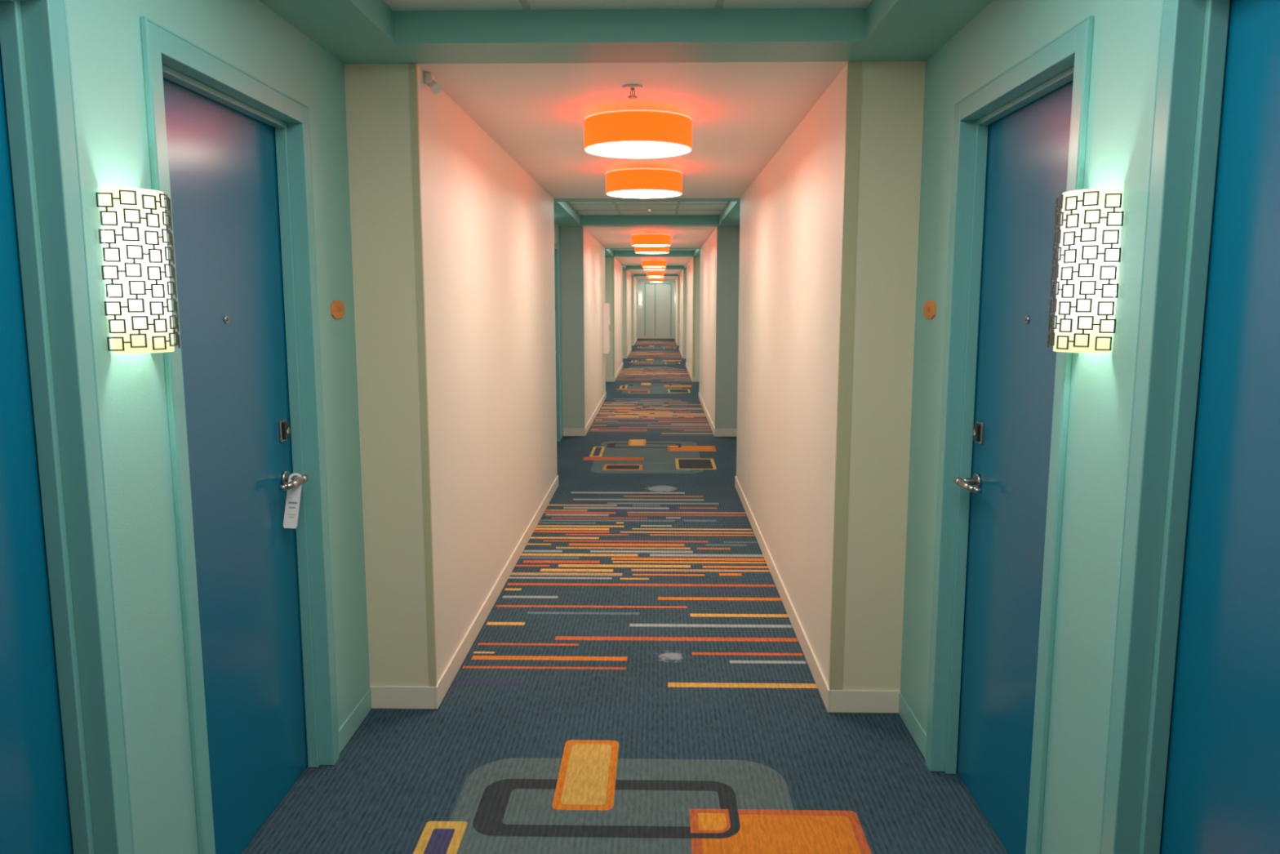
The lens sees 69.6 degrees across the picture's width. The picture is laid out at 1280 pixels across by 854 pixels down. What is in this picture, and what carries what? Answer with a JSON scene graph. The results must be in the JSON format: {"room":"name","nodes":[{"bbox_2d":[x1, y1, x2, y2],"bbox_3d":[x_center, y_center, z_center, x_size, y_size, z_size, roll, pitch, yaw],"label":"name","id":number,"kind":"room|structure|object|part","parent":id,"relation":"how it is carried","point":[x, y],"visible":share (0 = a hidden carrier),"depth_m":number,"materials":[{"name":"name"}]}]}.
{"room":"hotel corridor","nodes":[
{"label":"hotel corridor","id":0,"kind":"room"},
{"bbox_2d":[66,0,369,853],"bbox_3d":[-1.179,0.104,1.977,0.204,2.400,2.920,0,8,1],"label":"wall","id":1,"kind":"structure","parent":0,"point":[105,44],"depth_m":2.08,"materials":[{"name":"paint"}]},
{"bbox_2d":[0,0,134,853],"bbox_3d":[-1.158,0.300,1.365,0.164,2.175,0.987,0,8,1],"label":"door","id":2,"kind":"structure","parent":1,"relation":"in","point":[64,788],"depth_m":1.74,"materials":[{"name":"metal"}]},
{"bbox_2d":[95,186,180,353],"bbox_3d":[-1.030,-0.323,1.925,0.095,0.332,0.176,0,8,1],"label":"wall sconce","id":3,"kind":"object","parent":1,"relation":"attached to","point":[138,264],"visible":1,"depth_m":1.87,"materials":[{"name":"glass"}]},
{"bbox_2d":[139,16,339,853],"bbox_3d":[-1.133,0.133,2.585,0.164,2.175,0.932,0,8,1],"label":"door","id":4,"kind":"structure","parent":1,"relation":"in","point":[230,151],"depth_m":2.63,"materials":[{"name":"wood"}]},
{"bbox_2d":[283,472,302,528],"bbox_3d":[-1.089,0.232,2.886,0.068,0.174,0.013,-5,10,-35],"label":"hanger","id":5,"kind":"object","parent":4,"relation":"hanging from","point":[293,495],"visible":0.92,"depth_m":2.88,"materials":[{"name":"grey paper"}]},
{"bbox_3d":[-1.096,0.172,2.877,0.074,0.054,0.157,0,8,1],"label":"lever handle","id":6,"kind":"part","parent":4,"relation":"part of","materials":[{"name":"metal"}]},
{"bbox_2d":[330,300,345,319],"bbox_3d":[-1.048,-0.407,3.196,0.007,0.064,0.128,0,8,1],"label":"number sign","id":7,"kind":"object","parent":1,"relation":"attached to","point":[337,307],"visible":1,"depth_m":3.18,"materials":[{"name":"orange plastic"}]},
{"bbox_2d":[343,63,557,686],"bbox_3d":[-0.980,-0.390,5.565,0.458,2.400,4.330,0,8,1],"label":"wall","id":8,"kind":"structure","parent":0,"point":[488,225],"depth_m":3.66,"materials":[{"name":"beige paint"}]},
{"bbox_2d":[408,63,436,685],"bbox_3d":[-0.803,-0.140,3.413,0.026,2.306,0.017,0,8,1],"label":"trim","id":9,"kind":"structure","parent":8,"relation":"attached to","point":[413,71],"depth_m":3.39,"materials":[{"name":"paint"}]},
{"bbox_2d":[423,71,441,93],"bbox_3d":[-0.759,-1.263,3.387,0.065,0.077,0.073,0,8,1],"label":"security camera","id":10,"kind":"object","parent":8,"relation":"attached to","point":[428,77],"visible":1,"depth_m":3.37,"materials":[{"name":"white plastic"}]},
{"bbox_2d":[337,391,606,753],"bbox_3d":[-0.829,0.457,7.874,0.264,0.091,14.500,0,8,1],"label":"baseboard","id":11,"kind":"structure","parent":8,"relation":"attached to","point":[382,696],"depth_m":3.69,"materials":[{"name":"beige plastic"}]},
{"bbox_2d":[554,222,562,431],"bbox_3d":[-1.034,-0.884,9.158,0.204,2.400,2.920,0,8,1],"label":"wall","id":12,"kind":"structure","parent":0,"point":[557,228],"depth_m":10.45,"materials":[{"name":"paint"}]},
{"bbox_2d":[554,243,560,441],"bbox_3d":[-0.988,-0.855,9.766,0.164,2.175,0.932,0,8,1],"label":"door","id":13,"kind":"structure","parent":12,"relation":"in","point":[556,246],"depth_m":10.17,"materials":[{"name":"metal"}]},
{"bbox_2d":[560,226,605,428],"bbox_3d":[-0.834,-1.377,12.745,0.458,2.400,4.330,0,8,1],"label":"wall","id":14,"kind":"structure","parent":0,"point":[571,237],"depth_m":10.72,"materials":[{"name":"beige paint"}]},
{"bbox_2d":[581,226,585,428],"bbox_3d":[-0.657,-1.128,10.594,0.026,2.306,0.017,0,8,1],"label":"trim","id":15,"kind":"structure","parent":14,"relation":"attached to","point":[582,228],"depth_m":10.58,"materials":[{"name":"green paint"}]},
{"bbox_2d":[602,302,609,353],"bbox_3d":[-0.517,-1.542,14.387,0.110,0.780,0.300,0,8,1],"label":"wall sconce","id":16,"kind":"object","parent":14,"relation":"attached to","point":[606,306],"visible":1,"depth_m":14.25,"materials":[{"name":"white glass"}]},
{"bbox_3d":[-0.481,-1.542,14.387,0.012,0.740,0.280,0,8,1],"label":"cabinet door","id":17,"kind":"part","parent":16,"relation":"part of","materials":[{"name":"white plastic"}]},
{"bbox_2d":[604,257,622,377],"bbox_3d":[-0.689,-2.365,19.927,0.458,2.400,4.330,0,8,1],"label":"wall","id":18,"kind":"structure","parent":0,"point":[618,267],"depth_m":18.25,"materials":[{"name":"beige paint"}]},
{"bbox_2d":[612,257,614,377],"bbox_3d":[-0.512,-2.115,17.775,0.026,2.306,0.017,0,8,1],"label":"trim","id":19,"kind":"structure","parent":18,"relation":"attached to","point":[612,257],"depth_m":17.79,"materials":[{"name":"paint"}]},
{"bbox_2d":[605,363,622,382],"bbox_3d":[-0.582,-1.222,20.081,0.264,0.091,4.350,0,8,1],"label":"baseboard","id":20,"kind":"structure","parent":18,"relation":"attached to","point":[607,379],"depth_m":17.93,"materials":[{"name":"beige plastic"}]},
{"bbox_2d":[241,338,1008,853],"bbox_3d":[0.256,-0.793,17.302,2.460,0.002,42.300,0,8,1],"label":"floor","id":21,"kind":"structure","parent":0,"point":[640,679],"depth_m":3.47,"materials":[{"name":"blue carpet"}]},
{"bbox_2d":[258,0,993,279],"bbox_3d":[0.301,-3.523,19.177,2.460,0.100,38.040,0,8,1],"label":"ceiling","id":22,"kind":"structure","parent":0,"point":[353,32],"depth_m":3.31,"materials":[{"name":"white paint"}]},
{"bbox_2d":[622,84,642,98],"bbox_3d":[-0.029,-1.308,3.597,0.080,0.044,0.080,0,8,1],"label":"sprinkler","id":23,"kind":"object","parent":22,"relation":"attached to","point":[632,87],"visible":1,"depth_m":3.58,"materials":[{"name":"white metal"}]},
{"bbox_2d":[583,108,692,158],"bbox_3d":[-0.009,-1.319,4.110,0.482,0.163,0.482,0,8,1],"label":"ceiling lamp","id":24,"kind":"object","parent":22,"relation":"attached to","point":[635,133],"visible":1,"depth_m":3.94,"materials":[{"name":"orange fabric"}]},
{"bbox_2d":[586,141,689,156],"bbox_3d":[-0.009,-1.247,4.120,0.468,0.004,0.468,0,8,1],"label":"diffuser","id":25,"kind":"object","parent":24,"relation":"attached to","point":[602,148],"depth_m":4.12,"materials":[{"name":"white plastic"}]},
{"bbox_2d":[605,165,682,198],"bbox_3d":[0.026,-1.553,5.813,0.482,0.163,0.482,0,8,1],"label":"ceiling lamp","id":26,"kind":"object","parent":22,"relation":"attached to","point":[640,181],"visible":1,"depth_m":5.63,"materials":[{"name":"orange fabric"}]},
{"bbox_2d":[607,190,679,197],"bbox_3d":[0.026,-1.481,5.823,0.468,0.004,0.468,0,8,1],"label":"diffuser","id":27,"kind":"object","parent":26,"relation":"attached to","point":[617,193],"depth_m":5.86,"materials":[{"name":"white plastic"}]},
{"bbox_2d":[631,231,671,246],"bbox_3d":[0.137,-2.306,11.291,0.482,0.163,0.482,0,8,1],"label":"ceiling lamp","id":28,"kind":"object","parent":22,"relation":"attached to","point":[648,238],"visible":1,"depth_m":11.10,"materials":[{"name":"orange fabric"}]},
{"bbox_2d":[633,244,668,246],"bbox_3d":[0.137,-2.234,11.300,0.468,0.004,0.468,0,8,1],"label":"diffuser","id":29,"kind":"object","parent":28,"relation":"attached to","point":[633,245],"depth_m":11.36,"materials":[{"name":"white plastic"}]},
{"bbox_2d":[635,246,669,253],"bbox_3d":[0.171,-2.541,12.994,0.482,0.163,0.482,0,8,1],"label":"ceiling lamp","id":30,"kind":"object","parent":22,"relation":"attached to","point":[640,250],"visible":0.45,"depth_m":12.81,"materials":[{"name":"orange fabric"}]},
{"bbox_2d":[636,252,667,253],"bbox_3d":[0.171,-2.469,13.004,0.468,0.004,0.468,0,8,1],"label":"diffuser","id":31,"kind":"object","parent":30,"relation":"attached to","point":[637,252],"depth_m":13.06,"materials":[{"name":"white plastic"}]},
{"bbox_2d":[642,258,666,267],"bbox_3d":[0.282,-3.294,18.472,0.482,0.163,0.482,0,8,1],"label":"ceiling lamp","id":32,"kind":"object","parent":22,"relation":"attached to","point":[652,263],"visible":1,"depth_m":18.27,"materials":[{"name":"orange fabric"}]},
{"bbox_2d":[643,266,665,270],"bbox_3d":[0.317,-3.528,20.175,0.482,0.163,0.482,0,8,1],"label":"ceiling lamp","id":33,"kind":"object","parent":22,"relation":"attached to","point":[644,268],"visible":0.52,"depth_m":20.03,"materials":[{"name":"orange fabric"}]},
{"bbox_2d":[646,270,663,276],"bbox_3d":[0.428,-4.281,25.653,0.482,0.163,0.482,0,8,1],"label":"ceiling lamp","id":34,"kind":"object","parent":22,"relation":"attached to","point":[654,273],"visible":1,"depth_m":25.46,"materials":[{"name":"orange fabric"}]},
{"bbox_2d":[647,276,663,278],"bbox_3d":[0.462,-4.516,27.356,0.482,0.163,0.482,0,8,1],"label":"ceiling lamp","id":35,"kind":"object","parent":22,"relation":"attached to","point":[647,277],"visible":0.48,"depth_m":27.29,"materials":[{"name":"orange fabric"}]},
{"bbox_2d":[648,277,662,281],"bbox_3d":[0.573,-5.269,32.834,0.482,0.163,0.482,0,8,1],"label":"ceiling lamp","id":36,"kind":"object","parent":22,"relation":"attached to","point":[650,279],"visible":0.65,"depth_m":32.63,"materials":[{"name":"orange fabric"}]},
{"bbox_2d":[622,269,631,355],"bbox_3d":[-0.543,-3.352,27.107,0.458,2.400,4.330,0,8,1],"label":"wall","id":37,"kind":"structure","parent":0,"point":[627,276],"depth_m":25.33,"materials":[{"name":"beige paint"}]},
{"bbox_2d":[622,347,631,358],"bbox_3d":[-0.436,-2.209,27.262,0.264,0.091,4.350,0,8,1],"label":"baseboard","id":38,"kind":"structure","parent":37,"relation":"attached to","point":[630,350],"depth_m":25.18,"materials":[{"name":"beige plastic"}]},
{"bbox_2d":[383,0,871,11],"bbox_3d":[-0.051,-1.199,1.775,2.460,0.044,2.920,0,8,1],"label":"ceiling","id":39,"kind":"structure","parent":0,"point":[395,5],"depth_m":2.92,"materials":[{"name":"paint"}]},
{"bbox_2d":[631,276,636,342],"bbox_3d":[-0.398,-4.340,34.288,0.458,2.400,4.330,0,8,1],"label":"wall","id":40,"kind":"structure","parent":0,"point":[633,279],"depth_m":32.28,"materials":[{"name":"beige paint"}]},
{"bbox_2d":[568,201,728,215],"bbox_3d":[0.094,-2.186,8.956,2.460,0.044,2.920,0,8,1],"label":"ceiling","id":41,"kind":"structure","parent":0,"point":[583,208],"depth_m":9.39,"materials":[{"name":"tile"}]},
{"bbox_2d":[645,206,653,211],"bbox_3d":[0.096,-2.185,9.238,0.080,0.044,0.080,0,8,1],"label":"sprinkler","id":42,"kind":"object","parent":41,"relation":"attached to","point":[649,207],"visible":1,"depth_m":9.22,"materials":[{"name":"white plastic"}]},
{"bbox_2d":[611,248,694,250],"bbox_3d":[0.240,-3.174,16.137,2.460,0.044,2.920,0,8,1],"label":"ceiling","id":43,"kind":"structure","parent":0,"point":[611,249],"depth_m":16.91,"materials":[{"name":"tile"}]},
{"bbox_2d":[636,280,675,336],"bbox_3d":[0.682,-4.869,38.136,2.460,2.400,0.100,0,8,1],"label":"wall","id":44,"kind":"structure","parent":0,"point":[662,291],"depth_m":38.09,"materials":[{"name":"grey paint"}]},
{"bbox_2d":[638,294,642,302],"bbox_3d":[0.010,-5.283,37.995,0.176,0.332,0.095,0,8,1],"label":"wall sconce","id":45,"kind":"object","parent":44,"relation":"attached to","point":[640,298],"visible":1,"depth_m":37.98,"materials":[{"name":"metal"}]},
{"bbox_2d":[636,336,675,338],"bbox_3d":[0.678,-3.723,38.237,2.045,0.099,0.012,0,8,1],"label":"baseboard","id":46,"kind":"structure","parent":44,"relation":"attached to","point":[637,337],"depth_m":38.23,"materials":[{"name":"beige wood"}]},
{"bbox_2d":[644,282,671,336],"bbox_3d":[0.745,-4.909,38.064,1.110,2.298,0.030,0,8,1],"label":"trim","id":47,"kind":"structure","parent":44,"relation":"attached to","point":[655,283],"depth_m":38.00,"materials":[{"name":"paint"}]},
{"bbox_2d":[675,276,679,342],"bbox_3d":[1.595,-4.334,34.249,0.476,2.400,4.330,0,8,1],"label":"wall","id":48,"kind":"structure","parent":0,"point":[677,279],"depth_m":32.87,"materials":[{"name":"beige paint"}]},
{"bbox_2d":[679,269,686,355],"bbox_3d":[1.450,-3.347,27.068,0.476,2.400,4.330,0,8,1],"label":"wall","id":49,"kind":"structure","parent":0,"point":[682,302],"depth_m":25.13,"materials":[{"name":"beige paint"}]},
{"bbox_2d":[679,347,685,358],"bbox_3d":[1.340,-2.204,27.227,0.277,0.091,4.350,0,8,1],"label":"baseboard","id":50,"kind":"structure","parent":49,"relation":"attached to","point":[682,356],"depth_m":25.55,"materials":[{"name":"beige wood"}]},
{"bbox_2d":[685,256,700,377],"bbox_3d":[1.304,-2.359,19.887,0.476,2.400,4.330,0,8,1],"label":"wall","id":51,"kind":"structure","parent":0,"point":[690,265],"depth_m":18.32,"materials":[{"name":"beige paint"}]},
{"bbox_2d":[685,362,699,382],"bbox_3d":[1.195,-1.217,20.046,0.277,0.091,4.350,0,8,1],"label":"baseboard","id":52,"kind":"structure","parent":51,"relation":"attached to","point":[693,379],"depth_m":17.90,"materials":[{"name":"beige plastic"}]},
{"bbox_2d":[692,256,695,377],"bbox_3d":[1.043,-2.111,17.744,0.049,2.306,0.017,0,8,1],"label":"trim","id":53,"kind":"structure","parent":51,"relation":"attached to","point":[694,257],"depth_m":17.74,"materials":[{"name":"paint"}]},
{"bbox_2d":[698,226,739,428],"bbox_3d":[1.159,-1.372,12.706,0.476,2.400,4.330,0,8,1],"label":"wall","id":54,"kind":"structure","parent":0,"point":[730,260],"depth_m":10.68,"materials":[{"name":"beige paint"}]},
{"bbox_2d":[698,392,737,436],"bbox_3d":[1.049,-0.229,12.865,0.277,0.091,4.350,0,8,1],"label":"baseboard","id":55,"kind":"structure","parent":54,"relation":"attached to","point":[717,432],"depth_m":10.72,"materials":[{"name":"beige wood"}]},
{"bbox_2d":[715,226,721,428],"bbox_3d":[0.898,-1.123,10.563,0.049,2.306,0.017,0,8,1],"label":"trim","id":56,"kind":"structure","parent":54,"relation":"attached to","point":[718,228],"depth_m":10.55,"materials":[{"name":"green paint"}]},
{"bbox_2d":[736,61,925,689],"bbox_3d":[1.013,-0.384,5.525,0.476,2.400,4.330,0,8,1],"label":"wall","id":57,"kind":"structure","parent":0,"point":[791,217],"depth_m":3.53,"materials":[{"name":"beige paint"}]},
{"bbox_2d":[734,475,926,759],"bbox_3d":[0.875,0.956,4.248,0.277,0.091,7.250,0,8,1],"label":"baseboard","id":58,"kind":"structure","parent":57,"relation":"attached to","point":[834,700],"depth_m":3.53,"materials":[{"name":"beige wood"}]},
{"bbox_2d":[828,61,862,689],"bbox_3d":[0.752,-0.136,3.382,0.049,2.306,0.017,0,8,1],"label":"trim","id":59,"kind":"structure","parent":57,"relation":"attached to","point":[854,69],"depth_m":3.36,"materials":[{"name":"paint"}]},
{"bbox_2d":[900,0,1161,853],"bbox_3d":[1.074,0.110,1.932,0.209,2.400,2.920,0,8,1],"label":"wall","id":60,"kind":"structure","parent":0,"point":[1126,39],"depth_m":2.04,"materials":[{"name":"paint"}]},
{"bbox_2d":[923,300,935,319],"bbox_3d":[0.992,-0.402,3.155,0.007,0.064,0.128,0,8,1],"label":"number sign","id":61,"kind":"object","parent":60,"relation":"attached to","point":[929,307],"visible":1,"depth_m":3.14,"materials":[{"name":"orange plastic"}]},
{"bbox_2d":[924,15,1093,853],"bbox_3d":[1.050,0.136,2.559,0.164,2.175,0.897,0,8,1],"label":"door","id":62,"kind":"structure","parent":60,"relation":"in","point":[1020,138],"depth_m":2.64,"materials":[{"name":"wood"}]},
{"bbox_3d":[1.023,0.177,2.834,0.074,0.054,0.157,0,8,1],"label":"lever handle","id":63,"kind":"part","parent":62,"relation":"part of","materials":[{"name":"metal"}]},
{"bbox_2d":[1047,187,1124,353],"bbox_3d":[0.923,-0.325,1.941,0.095,0.332,0.176,0,8,1],"label":"wall sconce","id":64,"kind":"object","parent":60,"relation":"attached to","point":[1086,269],"visible":1,"depth_m":1.89,"materials":[{"name":"glass"}]},
{"bbox_2d":[1099,0,1279,853],"bbox_3d":[1.025,0.306,1.326,0.164,2.175,0.997,0,8,1],"label":"door","id":65,"kind":"structure","parent":60,"relation":"in","point":[1193,766],"depth_m":1.66,"materials":[{"name":"wood"}]}
]}

